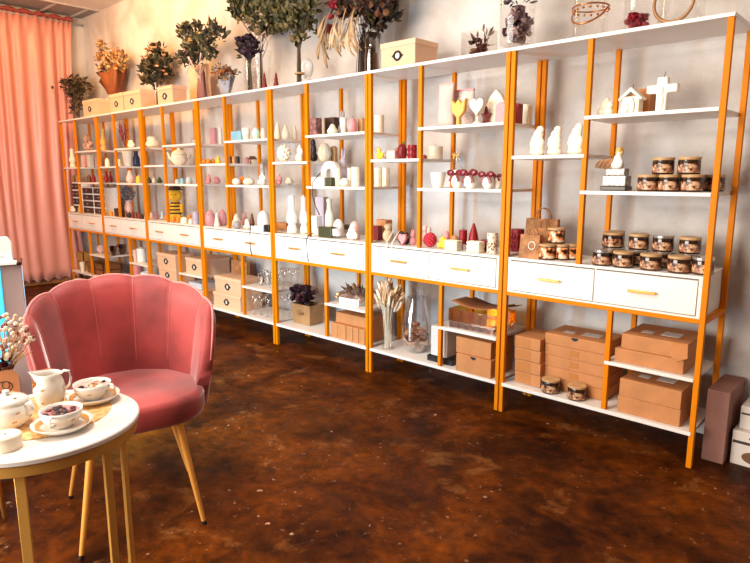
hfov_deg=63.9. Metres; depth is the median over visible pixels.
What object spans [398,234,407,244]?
candle
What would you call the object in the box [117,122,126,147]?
feathers
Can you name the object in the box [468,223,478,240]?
candle
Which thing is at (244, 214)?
candle
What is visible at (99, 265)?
crate
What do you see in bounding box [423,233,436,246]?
candle
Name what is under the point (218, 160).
candle
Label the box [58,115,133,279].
shelving unit
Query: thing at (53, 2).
trim
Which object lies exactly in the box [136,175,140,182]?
candle
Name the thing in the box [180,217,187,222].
candle
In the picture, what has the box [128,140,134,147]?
ornament
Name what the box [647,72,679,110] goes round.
candle
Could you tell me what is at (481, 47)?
plant
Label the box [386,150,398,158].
candle
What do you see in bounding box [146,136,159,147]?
candle
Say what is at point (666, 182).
candle jar
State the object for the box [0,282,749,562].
floor
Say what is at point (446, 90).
candle
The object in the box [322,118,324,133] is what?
candle
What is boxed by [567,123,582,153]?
candle
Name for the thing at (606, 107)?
candle
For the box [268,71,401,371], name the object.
shelving unit
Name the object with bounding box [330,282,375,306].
flower arrangement
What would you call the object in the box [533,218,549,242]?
kraft bag
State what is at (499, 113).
candle
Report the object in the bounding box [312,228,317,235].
box
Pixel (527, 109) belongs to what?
candle
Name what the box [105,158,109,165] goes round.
candle
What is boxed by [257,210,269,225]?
candle
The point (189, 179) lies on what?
candle
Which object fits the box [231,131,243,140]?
candle
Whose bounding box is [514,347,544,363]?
carton
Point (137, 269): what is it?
bin
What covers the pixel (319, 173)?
cable
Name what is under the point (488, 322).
tray
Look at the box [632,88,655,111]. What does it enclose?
candle
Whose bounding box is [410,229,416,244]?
candle
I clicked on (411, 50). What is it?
box
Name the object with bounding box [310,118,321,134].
candle
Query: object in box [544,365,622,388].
carton
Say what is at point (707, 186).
candle jar
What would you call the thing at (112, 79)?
bouquet
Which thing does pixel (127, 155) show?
pot
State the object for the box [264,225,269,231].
box
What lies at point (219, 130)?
candle
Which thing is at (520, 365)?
carton
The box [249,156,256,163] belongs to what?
candle
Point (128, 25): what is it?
wall
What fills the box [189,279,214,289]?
package
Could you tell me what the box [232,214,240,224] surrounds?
candle
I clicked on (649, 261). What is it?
candle jar
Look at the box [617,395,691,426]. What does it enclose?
carton
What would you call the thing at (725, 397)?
carton
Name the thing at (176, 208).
bear
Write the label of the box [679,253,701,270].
candle jar
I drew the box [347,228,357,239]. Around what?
candle
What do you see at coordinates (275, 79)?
cone
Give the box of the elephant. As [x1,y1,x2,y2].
[258,163,264,179]
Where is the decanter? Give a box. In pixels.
[100,128,106,149]
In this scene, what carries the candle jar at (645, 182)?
on the shelving unit at (662, 294)
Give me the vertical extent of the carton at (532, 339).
0.061 m
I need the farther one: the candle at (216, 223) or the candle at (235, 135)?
the candle at (216, 223)
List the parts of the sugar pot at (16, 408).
lid, handle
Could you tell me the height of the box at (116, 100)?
0.169 m
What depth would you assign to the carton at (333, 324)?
4.00 m
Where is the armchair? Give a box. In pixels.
[21,273,215,560]
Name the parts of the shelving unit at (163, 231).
post, drawer, cross rail, post, drawer, post, post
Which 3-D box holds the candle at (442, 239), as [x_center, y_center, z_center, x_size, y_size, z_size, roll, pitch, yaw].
[0.379,-0.219,3.354,0.068,0.069,0.050,9,13,42]
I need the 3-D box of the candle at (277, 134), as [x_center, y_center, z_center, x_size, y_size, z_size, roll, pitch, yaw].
[-0.715,-1.102,4.412,0.051,0.126,0.051,9,13,42]
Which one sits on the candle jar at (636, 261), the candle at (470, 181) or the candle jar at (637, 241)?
the candle jar at (637, 241)
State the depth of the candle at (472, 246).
3.17 m
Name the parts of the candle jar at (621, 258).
lid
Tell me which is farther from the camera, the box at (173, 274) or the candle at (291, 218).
the box at (173, 274)
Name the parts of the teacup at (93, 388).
handle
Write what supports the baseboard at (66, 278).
attached to the wall at (78, 56)
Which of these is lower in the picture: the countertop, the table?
the table
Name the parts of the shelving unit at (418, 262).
post, handle, drawer, post, cross rail, handle, drawer, post, post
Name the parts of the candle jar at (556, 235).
lid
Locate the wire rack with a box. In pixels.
[427,353,455,365]
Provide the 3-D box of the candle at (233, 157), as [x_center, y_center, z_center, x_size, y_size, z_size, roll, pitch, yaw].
[-1.106,-0.959,4.723,0.030,0.068,0.030,9,13,42]
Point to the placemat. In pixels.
(99, 411)
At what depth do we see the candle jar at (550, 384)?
2.95 m
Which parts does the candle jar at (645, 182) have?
lid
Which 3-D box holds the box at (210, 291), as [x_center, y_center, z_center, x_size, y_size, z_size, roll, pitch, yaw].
[-1.479,0.104,5.242,0.261,0.100,0.213,9,13,42]
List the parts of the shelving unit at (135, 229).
post, drawer, cross rail, post, drawer, post, post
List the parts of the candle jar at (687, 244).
lid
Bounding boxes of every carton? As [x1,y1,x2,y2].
[331,321,340,337]
[336,310,386,327]
[337,323,348,339]
[346,325,356,341]
[353,326,361,342]
[359,325,384,344]
[456,334,511,359]
[456,352,511,378]
[514,328,547,351]
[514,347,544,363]
[515,359,544,375]
[515,370,544,387]
[544,354,620,377]
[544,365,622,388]
[545,325,621,354]
[545,343,614,365]
[560,379,619,399]
[614,345,695,373]
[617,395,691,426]
[619,370,692,409]
[621,323,705,361]
[701,374,745,464]
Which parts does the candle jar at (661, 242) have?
lid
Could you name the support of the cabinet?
on the floor
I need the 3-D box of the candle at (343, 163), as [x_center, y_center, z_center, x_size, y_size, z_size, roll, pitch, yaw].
[-0.209,-0.765,4.022,0.081,0.246,0.052,9,13,42]
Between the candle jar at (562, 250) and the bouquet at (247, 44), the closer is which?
the candle jar at (562, 250)
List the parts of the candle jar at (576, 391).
lid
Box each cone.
[262,73,266,87]
[273,72,278,85]
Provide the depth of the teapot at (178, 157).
5.36 m
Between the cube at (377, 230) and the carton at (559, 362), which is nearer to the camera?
the carton at (559, 362)
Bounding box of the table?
[0,390,139,562]
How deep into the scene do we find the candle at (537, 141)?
2.88 m
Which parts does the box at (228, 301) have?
lid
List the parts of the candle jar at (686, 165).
lid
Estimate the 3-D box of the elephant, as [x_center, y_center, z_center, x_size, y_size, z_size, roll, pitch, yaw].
[-0.856,-0.817,4.567,0.071,0.162,0.044,9,13,42]
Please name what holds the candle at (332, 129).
on the shelving unit at (344, 253)
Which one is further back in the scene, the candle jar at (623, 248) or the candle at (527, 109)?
the candle at (527, 109)
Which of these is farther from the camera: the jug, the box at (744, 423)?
the box at (744, 423)
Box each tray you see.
[449,305,513,328]
[450,321,512,335]
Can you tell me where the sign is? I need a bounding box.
[0,237,16,265]
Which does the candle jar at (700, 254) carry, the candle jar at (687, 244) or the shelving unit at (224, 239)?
the candle jar at (687, 244)
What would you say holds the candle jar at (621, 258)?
on the shelving unit at (662, 294)
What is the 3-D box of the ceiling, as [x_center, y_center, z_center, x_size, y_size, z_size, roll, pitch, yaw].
[-1.719,-2.130,1.730,9.480,0.050,5.620,9,13,42]
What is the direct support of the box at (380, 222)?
on the shelving unit at (344, 253)
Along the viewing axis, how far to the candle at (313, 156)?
4.16 m
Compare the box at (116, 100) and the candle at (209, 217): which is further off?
the box at (116, 100)
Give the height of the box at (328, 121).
0.118 m
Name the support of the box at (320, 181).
on the shelving unit at (344, 253)
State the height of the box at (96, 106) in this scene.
0.164 m
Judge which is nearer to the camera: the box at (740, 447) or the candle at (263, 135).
the box at (740, 447)
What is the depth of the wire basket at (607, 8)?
2.66 m
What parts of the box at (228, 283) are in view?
lid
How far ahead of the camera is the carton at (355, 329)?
3.86 m
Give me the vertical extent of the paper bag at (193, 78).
0.336 m
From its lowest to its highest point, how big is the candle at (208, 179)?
0.078 m
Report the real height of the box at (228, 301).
0.122 m
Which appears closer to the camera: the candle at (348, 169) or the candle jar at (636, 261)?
the candle jar at (636, 261)
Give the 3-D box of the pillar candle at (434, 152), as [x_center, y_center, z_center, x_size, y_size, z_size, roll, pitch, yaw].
[0.350,-0.753,3.491,0.090,0.084,0.090,9,13,42]
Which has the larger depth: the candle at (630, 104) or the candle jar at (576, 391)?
the candle jar at (576, 391)
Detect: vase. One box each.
[120,185,135,212]
[401,295,430,352]
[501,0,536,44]
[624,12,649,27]
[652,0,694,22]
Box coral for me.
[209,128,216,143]
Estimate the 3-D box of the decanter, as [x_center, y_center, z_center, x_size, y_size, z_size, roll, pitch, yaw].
[-2.854,-1.491,6.319,0.068,0.236,0.068,9,13,42]
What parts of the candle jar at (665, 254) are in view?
lid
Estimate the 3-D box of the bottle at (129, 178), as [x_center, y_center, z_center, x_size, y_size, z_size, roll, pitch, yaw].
[-2.388,-1.024,5.864,0.078,0.125,0.078,9,13,42]
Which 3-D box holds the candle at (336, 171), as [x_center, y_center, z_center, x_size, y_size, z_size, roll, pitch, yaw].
[-0.248,-0.677,3.908,0.048,0.114,0.048,-2,10,-11]
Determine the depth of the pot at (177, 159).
5.35 m
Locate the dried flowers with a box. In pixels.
[373,277,405,348]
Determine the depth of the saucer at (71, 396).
1.60 m
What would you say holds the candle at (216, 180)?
on the shelving unit at (163, 231)
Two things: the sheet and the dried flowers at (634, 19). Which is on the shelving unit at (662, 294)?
the dried flowers at (634, 19)
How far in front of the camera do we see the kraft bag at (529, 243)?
2.95 m
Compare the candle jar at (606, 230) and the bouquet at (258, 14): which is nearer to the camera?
the candle jar at (606, 230)
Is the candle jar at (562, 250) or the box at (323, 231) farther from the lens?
the box at (323, 231)
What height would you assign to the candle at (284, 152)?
0.120 m
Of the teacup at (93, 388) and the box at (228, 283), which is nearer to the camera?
the teacup at (93, 388)
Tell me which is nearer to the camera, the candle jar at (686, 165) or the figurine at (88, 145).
the candle jar at (686, 165)
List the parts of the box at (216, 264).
lid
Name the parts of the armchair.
leg, leg, backrest, seat, leg, leg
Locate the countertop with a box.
[5,258,22,265]
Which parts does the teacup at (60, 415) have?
handle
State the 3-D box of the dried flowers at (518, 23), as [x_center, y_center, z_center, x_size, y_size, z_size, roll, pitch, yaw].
[0.708,-1.284,2.940,0.201,0.315,0.200,2,10,11]
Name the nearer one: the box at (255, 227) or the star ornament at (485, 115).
the star ornament at (485, 115)
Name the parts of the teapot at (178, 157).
lid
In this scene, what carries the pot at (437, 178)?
on the shelving unit at (418, 262)
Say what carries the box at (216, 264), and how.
on the shelving unit at (163, 231)
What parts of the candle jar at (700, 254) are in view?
lid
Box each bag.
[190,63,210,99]
[231,259,249,274]
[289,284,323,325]
[518,227,542,258]
[525,207,559,233]
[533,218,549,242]
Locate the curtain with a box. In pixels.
[0,5,86,283]
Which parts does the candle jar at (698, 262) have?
lid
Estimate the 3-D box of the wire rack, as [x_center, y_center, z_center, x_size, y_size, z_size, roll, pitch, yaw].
[0.432,0.440,3.515,0.177,0.033,0.193,9,13,42]
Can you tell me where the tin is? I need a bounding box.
[325,177,334,185]
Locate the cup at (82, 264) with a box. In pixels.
[79,262,84,271]
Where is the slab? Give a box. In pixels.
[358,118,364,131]
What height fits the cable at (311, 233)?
0.194 m
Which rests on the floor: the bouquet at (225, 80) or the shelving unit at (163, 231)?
the shelving unit at (163, 231)
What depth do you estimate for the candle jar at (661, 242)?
2.63 m
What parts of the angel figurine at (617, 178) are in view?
panel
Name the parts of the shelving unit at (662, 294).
post, post, handle, drawer, cross rail, handle, drawer, post, rail, post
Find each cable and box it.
[306,233,313,261]
[312,173,319,214]
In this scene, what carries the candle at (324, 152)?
on the shelving unit at (344, 253)
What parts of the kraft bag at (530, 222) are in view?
handle, handle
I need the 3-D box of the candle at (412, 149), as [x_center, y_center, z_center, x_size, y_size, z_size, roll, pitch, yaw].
[0.210,-0.737,3.419,0.057,0.078,0.057,0,10,-2]
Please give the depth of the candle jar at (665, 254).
2.63 m
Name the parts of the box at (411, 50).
label plate, lid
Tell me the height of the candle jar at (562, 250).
0.075 m
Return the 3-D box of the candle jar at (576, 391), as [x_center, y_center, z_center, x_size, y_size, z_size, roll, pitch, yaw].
[0.971,0.529,2.893,0.087,0.070,0.087,9,13,42]
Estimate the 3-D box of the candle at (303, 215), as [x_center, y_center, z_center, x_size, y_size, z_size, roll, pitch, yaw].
[-0.500,-0.470,4.223,0.060,0.266,0.060,9,13,42]
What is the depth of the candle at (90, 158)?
6.57 m
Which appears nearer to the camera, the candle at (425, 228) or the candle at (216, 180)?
the candle at (425, 228)
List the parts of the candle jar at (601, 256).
lid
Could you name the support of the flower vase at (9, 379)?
on the placemat
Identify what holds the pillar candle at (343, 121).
on the shelving unit at (344, 253)
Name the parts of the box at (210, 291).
lid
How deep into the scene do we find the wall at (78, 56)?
6.95 m
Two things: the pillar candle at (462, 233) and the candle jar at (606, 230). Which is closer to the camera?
the candle jar at (606, 230)
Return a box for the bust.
[301,59,313,80]
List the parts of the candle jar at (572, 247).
lid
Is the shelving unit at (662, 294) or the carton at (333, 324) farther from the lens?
the carton at (333, 324)
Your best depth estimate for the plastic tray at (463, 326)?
3.28 m
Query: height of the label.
0.051 m
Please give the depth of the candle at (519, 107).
3.03 m
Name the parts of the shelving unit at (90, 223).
post, drawer, drawer organiser, cross rail, drawer, drawer, drawer, drawer, drawer, post, drawer, drawer, drawer organiser, drawer, drawer, post, post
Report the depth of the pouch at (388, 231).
3.64 m
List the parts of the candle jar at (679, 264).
lid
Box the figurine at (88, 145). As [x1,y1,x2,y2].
[82,135,93,150]
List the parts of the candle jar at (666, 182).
lid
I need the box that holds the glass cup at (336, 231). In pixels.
[332,228,341,235]
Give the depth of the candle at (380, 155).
3.53 m
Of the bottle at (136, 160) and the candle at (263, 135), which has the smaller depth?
the candle at (263, 135)
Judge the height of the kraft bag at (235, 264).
0.360 m
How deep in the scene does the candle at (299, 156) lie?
4.13 m
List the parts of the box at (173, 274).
lid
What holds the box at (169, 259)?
on the box at (173, 274)
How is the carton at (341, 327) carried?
on the shelving unit at (344, 253)
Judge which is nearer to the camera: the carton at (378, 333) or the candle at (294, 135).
the carton at (378, 333)
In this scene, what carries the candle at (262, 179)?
on the shelving unit at (224, 239)
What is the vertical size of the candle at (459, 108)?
0.136 m
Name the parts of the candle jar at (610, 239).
lid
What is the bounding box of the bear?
[168,186,183,220]
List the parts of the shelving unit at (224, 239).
post, drawer, post, cross rail, drawer, post, post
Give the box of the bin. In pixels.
[133,265,141,275]
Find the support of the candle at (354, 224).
on the shelving unit at (344, 253)
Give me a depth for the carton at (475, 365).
3.24 m
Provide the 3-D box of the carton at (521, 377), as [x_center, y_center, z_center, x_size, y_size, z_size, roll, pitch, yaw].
[0.848,0.488,3.154,0.146,0.061,0.201,9,13,42]
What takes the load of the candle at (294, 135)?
on the shelving unit at (224, 239)
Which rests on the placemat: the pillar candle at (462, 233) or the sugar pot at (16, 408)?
the sugar pot at (16, 408)
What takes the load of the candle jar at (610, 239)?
on the candle jar at (623, 248)
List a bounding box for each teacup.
[38,401,82,428]
[72,377,115,400]
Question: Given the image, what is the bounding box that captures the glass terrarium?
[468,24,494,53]
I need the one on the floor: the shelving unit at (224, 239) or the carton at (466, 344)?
the shelving unit at (224, 239)
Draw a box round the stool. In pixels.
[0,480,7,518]
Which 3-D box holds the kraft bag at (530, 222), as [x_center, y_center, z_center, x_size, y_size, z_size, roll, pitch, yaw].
[0.866,-0.262,3.111,0.186,0.239,0.041,9,13,42]
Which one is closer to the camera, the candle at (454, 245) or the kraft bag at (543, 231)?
the kraft bag at (543, 231)
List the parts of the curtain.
rod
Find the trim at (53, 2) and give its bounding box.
[39,0,100,17]
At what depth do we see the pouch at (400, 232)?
3.54 m
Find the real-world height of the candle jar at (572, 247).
0.075 m
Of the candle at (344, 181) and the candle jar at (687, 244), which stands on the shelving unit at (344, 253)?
the candle at (344, 181)
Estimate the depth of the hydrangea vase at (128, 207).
5.98 m
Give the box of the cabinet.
[0,258,32,481]
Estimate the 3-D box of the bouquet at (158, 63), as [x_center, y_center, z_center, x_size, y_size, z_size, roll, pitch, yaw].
[-2.041,-1.907,5.590,0.561,0.630,0.299,8,13,39]
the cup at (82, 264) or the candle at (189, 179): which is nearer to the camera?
the candle at (189, 179)
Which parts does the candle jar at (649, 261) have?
lid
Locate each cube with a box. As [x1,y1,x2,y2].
[373,225,381,239]
[480,239,486,251]
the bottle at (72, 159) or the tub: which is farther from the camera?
the bottle at (72, 159)
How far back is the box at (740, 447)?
2.56 m
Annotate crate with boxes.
[76,251,89,270]
[87,260,121,274]
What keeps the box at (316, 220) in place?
on the shelving unit at (344, 253)
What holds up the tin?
on the shelving unit at (344, 253)
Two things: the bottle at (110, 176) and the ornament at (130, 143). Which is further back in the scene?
the bottle at (110, 176)
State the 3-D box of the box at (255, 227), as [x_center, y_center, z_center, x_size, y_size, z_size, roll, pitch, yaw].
[-0.862,-0.392,4.440,0.148,0.038,0.030,9,13,42]
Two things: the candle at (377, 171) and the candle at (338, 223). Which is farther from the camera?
the candle at (338, 223)
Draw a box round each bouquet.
[59,73,93,117]
[93,39,128,98]
[136,41,174,103]
[173,15,230,98]
[210,62,241,93]
[225,0,293,87]
[234,33,263,89]
[272,0,322,81]
[316,0,404,72]
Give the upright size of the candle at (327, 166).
0.163 m
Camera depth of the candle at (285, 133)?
4.33 m
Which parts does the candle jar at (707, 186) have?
lid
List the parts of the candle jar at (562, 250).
lid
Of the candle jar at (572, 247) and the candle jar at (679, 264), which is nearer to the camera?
the candle jar at (679, 264)
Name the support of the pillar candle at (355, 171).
on the shelving unit at (344, 253)
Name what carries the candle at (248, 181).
on the shelving unit at (224, 239)
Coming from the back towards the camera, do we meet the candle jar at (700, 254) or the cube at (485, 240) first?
the cube at (485, 240)
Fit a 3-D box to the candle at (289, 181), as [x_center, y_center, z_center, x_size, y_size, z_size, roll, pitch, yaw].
[-0.634,-0.741,4.437,0.070,0.058,0.045,9,13,42]
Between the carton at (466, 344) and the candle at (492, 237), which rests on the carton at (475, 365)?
the carton at (466, 344)
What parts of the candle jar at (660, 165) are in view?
lid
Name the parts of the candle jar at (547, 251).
lid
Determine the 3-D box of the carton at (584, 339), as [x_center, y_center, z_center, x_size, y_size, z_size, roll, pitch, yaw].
[1.044,0.287,3.003,0.311,0.057,0.221,9,13,42]
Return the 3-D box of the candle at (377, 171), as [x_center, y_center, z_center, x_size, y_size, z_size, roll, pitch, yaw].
[0.019,-0.659,3.798,0.043,0.115,0.043,4,11,20]
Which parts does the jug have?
handle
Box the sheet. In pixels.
[451,296,522,309]
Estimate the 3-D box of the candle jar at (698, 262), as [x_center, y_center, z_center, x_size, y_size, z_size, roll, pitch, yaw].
[1.351,-0.066,2.477,0.084,0.070,0.084,9,13,42]
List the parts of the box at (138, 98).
lid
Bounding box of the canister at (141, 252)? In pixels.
[136,247,146,261]
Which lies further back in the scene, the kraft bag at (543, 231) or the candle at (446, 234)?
the candle at (446, 234)
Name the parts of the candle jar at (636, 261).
lid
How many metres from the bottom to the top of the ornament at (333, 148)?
0.107 m
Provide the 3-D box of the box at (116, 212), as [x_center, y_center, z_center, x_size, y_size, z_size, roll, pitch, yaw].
[-2.566,-0.693,6.034,0.124,0.082,0.050,9,13,42]
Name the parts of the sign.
sign panel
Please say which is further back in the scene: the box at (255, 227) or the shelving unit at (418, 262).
the box at (255, 227)
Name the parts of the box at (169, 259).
lid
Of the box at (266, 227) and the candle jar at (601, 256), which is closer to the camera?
the candle jar at (601, 256)
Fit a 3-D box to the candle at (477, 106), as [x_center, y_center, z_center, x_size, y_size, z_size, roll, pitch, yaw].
[0.529,-0.875,3.100,0.083,0.130,0.051,9,13,42]
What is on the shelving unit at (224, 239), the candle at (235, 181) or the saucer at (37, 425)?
the candle at (235, 181)
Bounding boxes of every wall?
[0,4,97,260]
[82,0,749,433]
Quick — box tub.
[133,250,136,261]
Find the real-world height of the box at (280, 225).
0.054 m
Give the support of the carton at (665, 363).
on the shelving unit at (662, 294)
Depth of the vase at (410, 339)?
3.63 m
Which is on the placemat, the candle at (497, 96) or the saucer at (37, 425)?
the saucer at (37, 425)
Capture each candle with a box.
[0,429,22,453]
[97,245,103,252]
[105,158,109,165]
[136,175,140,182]
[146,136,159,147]
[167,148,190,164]
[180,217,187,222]
[186,177,191,183]
[205,175,210,183]
[213,176,220,183]
[214,210,219,225]
[216,156,220,163]
[217,128,221,143]
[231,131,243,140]
[232,156,235,163]
[232,178,240,184]
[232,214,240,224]
[233,221,240,228]
[236,156,239,163]
[241,212,245,225]
[242,128,249,139]
[243,178,254,184]
[243,219,249,228]
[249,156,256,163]
[250,213,254,224]
[252,128,259,138]
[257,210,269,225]
[258,173,265,184]
[261,128,265,137]
[274,123,280,138]
[275,174,281,184]
[277,144,290,161]
[282,124,289,138]
[285,177,292,184]
[286,195,297,233]
[291,125,297,139]
[295,145,302,160]
[300,195,306,233]
[310,139,317,160]
[318,143,331,161]
[321,161,340,185]
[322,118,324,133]
[325,197,333,226]
[327,122,337,133]
[333,168,340,185]
[333,219,343,236]
[340,118,346,132]
[340,176,348,185]
[347,116,356,131]
[347,168,350,185]
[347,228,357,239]
[349,221,359,238]
[351,167,359,186]
[374,115,383,132]
[374,168,381,185]
[376,147,383,158]
[382,168,389,185]
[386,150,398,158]
[397,141,406,158]
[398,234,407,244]
[407,145,416,158]
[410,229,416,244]
[422,225,430,242]
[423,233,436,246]
[427,144,442,158]
[437,236,446,248]
[438,82,454,125]
[443,231,449,239]
[444,239,461,250]
[447,170,462,187]
[450,235,458,239]
[451,98,467,124]
[454,88,474,124]
[459,169,477,187]
[459,228,466,244]
[466,239,484,252]
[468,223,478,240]
[470,98,485,123]
[478,171,494,188]
[487,90,504,121]
[487,232,497,253]
[494,174,501,188]
[495,102,504,121]
[510,228,524,251]
[515,103,522,123]
[522,104,531,124]
[530,124,543,154]
[547,126,561,154]
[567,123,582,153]
[597,98,612,114]
[618,84,646,112]
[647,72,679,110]
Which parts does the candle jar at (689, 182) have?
lid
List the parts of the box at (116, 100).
lid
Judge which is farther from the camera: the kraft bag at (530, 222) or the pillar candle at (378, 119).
the pillar candle at (378, 119)
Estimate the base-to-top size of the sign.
0.105 m
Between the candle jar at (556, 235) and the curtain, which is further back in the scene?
the curtain
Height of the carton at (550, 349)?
0.056 m
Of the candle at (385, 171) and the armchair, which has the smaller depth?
the armchair
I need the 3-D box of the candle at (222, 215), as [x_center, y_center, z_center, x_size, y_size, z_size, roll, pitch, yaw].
[-1.251,-0.530,4.934,0.066,0.139,0.066,9,13,42]
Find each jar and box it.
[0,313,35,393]
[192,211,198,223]
[539,243,555,259]
[541,376,559,394]
[548,227,565,243]
[555,244,568,259]
[567,243,576,259]
[567,382,586,401]
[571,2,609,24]
[592,248,612,265]
[602,231,624,247]
[602,247,624,250]
[606,230,624,240]
[612,250,633,267]
[628,233,649,249]
[629,249,649,265]
[637,175,658,190]
[639,252,662,270]
[651,157,674,173]
[652,234,674,251]
[653,251,674,267]
[657,174,680,191]
[667,254,690,273]
[677,157,701,173]
[678,236,701,253]
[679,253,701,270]
[680,174,704,191]
[691,256,714,274]
[703,174,725,191]
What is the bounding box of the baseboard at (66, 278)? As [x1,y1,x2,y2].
[24,275,91,286]
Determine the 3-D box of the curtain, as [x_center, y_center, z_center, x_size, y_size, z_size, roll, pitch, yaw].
[-4.411,-1.322,5.911,0.081,2.942,3.220,9,13,42]
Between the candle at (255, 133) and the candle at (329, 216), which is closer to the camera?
the candle at (329, 216)
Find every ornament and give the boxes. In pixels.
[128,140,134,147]
[330,146,337,161]
[481,106,491,122]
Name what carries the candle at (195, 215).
on the shelving unit at (163, 231)
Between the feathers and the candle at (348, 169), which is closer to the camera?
the candle at (348, 169)
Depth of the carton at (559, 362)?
2.93 m
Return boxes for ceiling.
[0,0,123,18]
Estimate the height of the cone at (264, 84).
0.116 m
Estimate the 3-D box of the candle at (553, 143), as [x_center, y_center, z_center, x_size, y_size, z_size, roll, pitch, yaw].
[0.857,-0.671,2.868,0.076,0.137,0.044,7,12,33]
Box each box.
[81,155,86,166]
[82,98,110,116]
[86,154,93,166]
[94,157,97,166]
[109,92,124,111]
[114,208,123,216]
[123,89,153,109]
[156,250,193,268]
[157,85,186,104]
[158,266,194,281]
[185,254,229,274]
[198,288,215,300]
[213,291,260,311]
[214,272,261,296]
[251,225,263,231]
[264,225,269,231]
[277,222,287,229]
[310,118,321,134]
[311,177,324,185]
[311,215,320,228]
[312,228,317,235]
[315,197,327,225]
[318,226,335,237]
[324,117,338,133]
[376,219,391,239]
[380,37,437,68]
[431,320,460,357]
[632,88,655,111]
[730,422,749,467]
[739,397,749,429]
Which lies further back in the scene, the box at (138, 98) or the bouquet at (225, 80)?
the box at (138, 98)
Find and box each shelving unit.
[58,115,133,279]
[94,108,177,275]
[139,99,236,316]
[195,87,307,343]
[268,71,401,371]
[367,48,542,409]
[498,11,749,468]
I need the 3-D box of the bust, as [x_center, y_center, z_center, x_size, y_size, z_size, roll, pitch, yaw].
[-0.462,-1.426,4.117,0.086,0.190,0.084,4,11,23]
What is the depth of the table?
1.39 m
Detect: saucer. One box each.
[30,410,92,435]
[65,386,119,405]
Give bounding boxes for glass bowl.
[109,245,116,255]
[117,244,126,254]
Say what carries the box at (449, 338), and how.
on the wire rack
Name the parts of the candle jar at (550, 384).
lid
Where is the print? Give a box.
[0,381,12,392]
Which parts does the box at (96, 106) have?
lid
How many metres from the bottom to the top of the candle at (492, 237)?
0.108 m
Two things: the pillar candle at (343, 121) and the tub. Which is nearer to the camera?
the pillar candle at (343, 121)
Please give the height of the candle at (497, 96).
0.178 m
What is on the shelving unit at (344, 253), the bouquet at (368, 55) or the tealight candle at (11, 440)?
the bouquet at (368, 55)
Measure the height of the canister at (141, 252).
0.138 m
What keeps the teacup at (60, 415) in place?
on the saucer at (37, 425)
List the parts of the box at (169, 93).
lid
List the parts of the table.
leg, leg, leg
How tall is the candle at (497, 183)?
0.077 m
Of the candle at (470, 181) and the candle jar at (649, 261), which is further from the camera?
the candle at (470, 181)
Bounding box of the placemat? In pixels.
[17,393,110,440]
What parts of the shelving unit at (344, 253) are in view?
post, drawer, post, cross rail, drawer, post, post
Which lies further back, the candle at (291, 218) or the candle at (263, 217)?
the candle at (263, 217)
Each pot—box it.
[0,389,34,429]
[122,151,132,165]
[171,154,186,164]
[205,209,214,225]
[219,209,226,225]
[430,172,445,187]
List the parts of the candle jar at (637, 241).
lid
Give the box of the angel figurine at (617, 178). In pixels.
[595,147,631,190]
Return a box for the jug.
[28,369,71,407]
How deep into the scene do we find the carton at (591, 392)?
2.91 m
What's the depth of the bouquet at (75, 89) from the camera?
6.60 m
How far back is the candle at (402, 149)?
3.45 m
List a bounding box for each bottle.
[69,148,75,166]
[126,170,134,182]
[133,151,139,165]
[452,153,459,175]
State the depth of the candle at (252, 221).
4.70 m
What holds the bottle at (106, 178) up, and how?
on the shelving unit at (90, 223)
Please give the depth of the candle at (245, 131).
4.47 m
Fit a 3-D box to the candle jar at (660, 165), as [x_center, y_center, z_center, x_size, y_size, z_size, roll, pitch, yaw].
[1.215,-0.487,2.535,0.087,0.070,0.087,9,13,42]
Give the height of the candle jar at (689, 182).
0.070 m
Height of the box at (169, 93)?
0.147 m
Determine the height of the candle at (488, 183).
0.089 m
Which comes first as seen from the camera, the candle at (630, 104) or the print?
the print
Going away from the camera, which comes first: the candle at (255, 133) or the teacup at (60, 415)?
the teacup at (60, 415)
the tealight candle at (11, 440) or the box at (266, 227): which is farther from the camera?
the box at (266, 227)
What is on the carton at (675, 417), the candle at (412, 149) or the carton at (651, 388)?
the carton at (651, 388)
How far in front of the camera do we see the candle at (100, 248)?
6.52 m

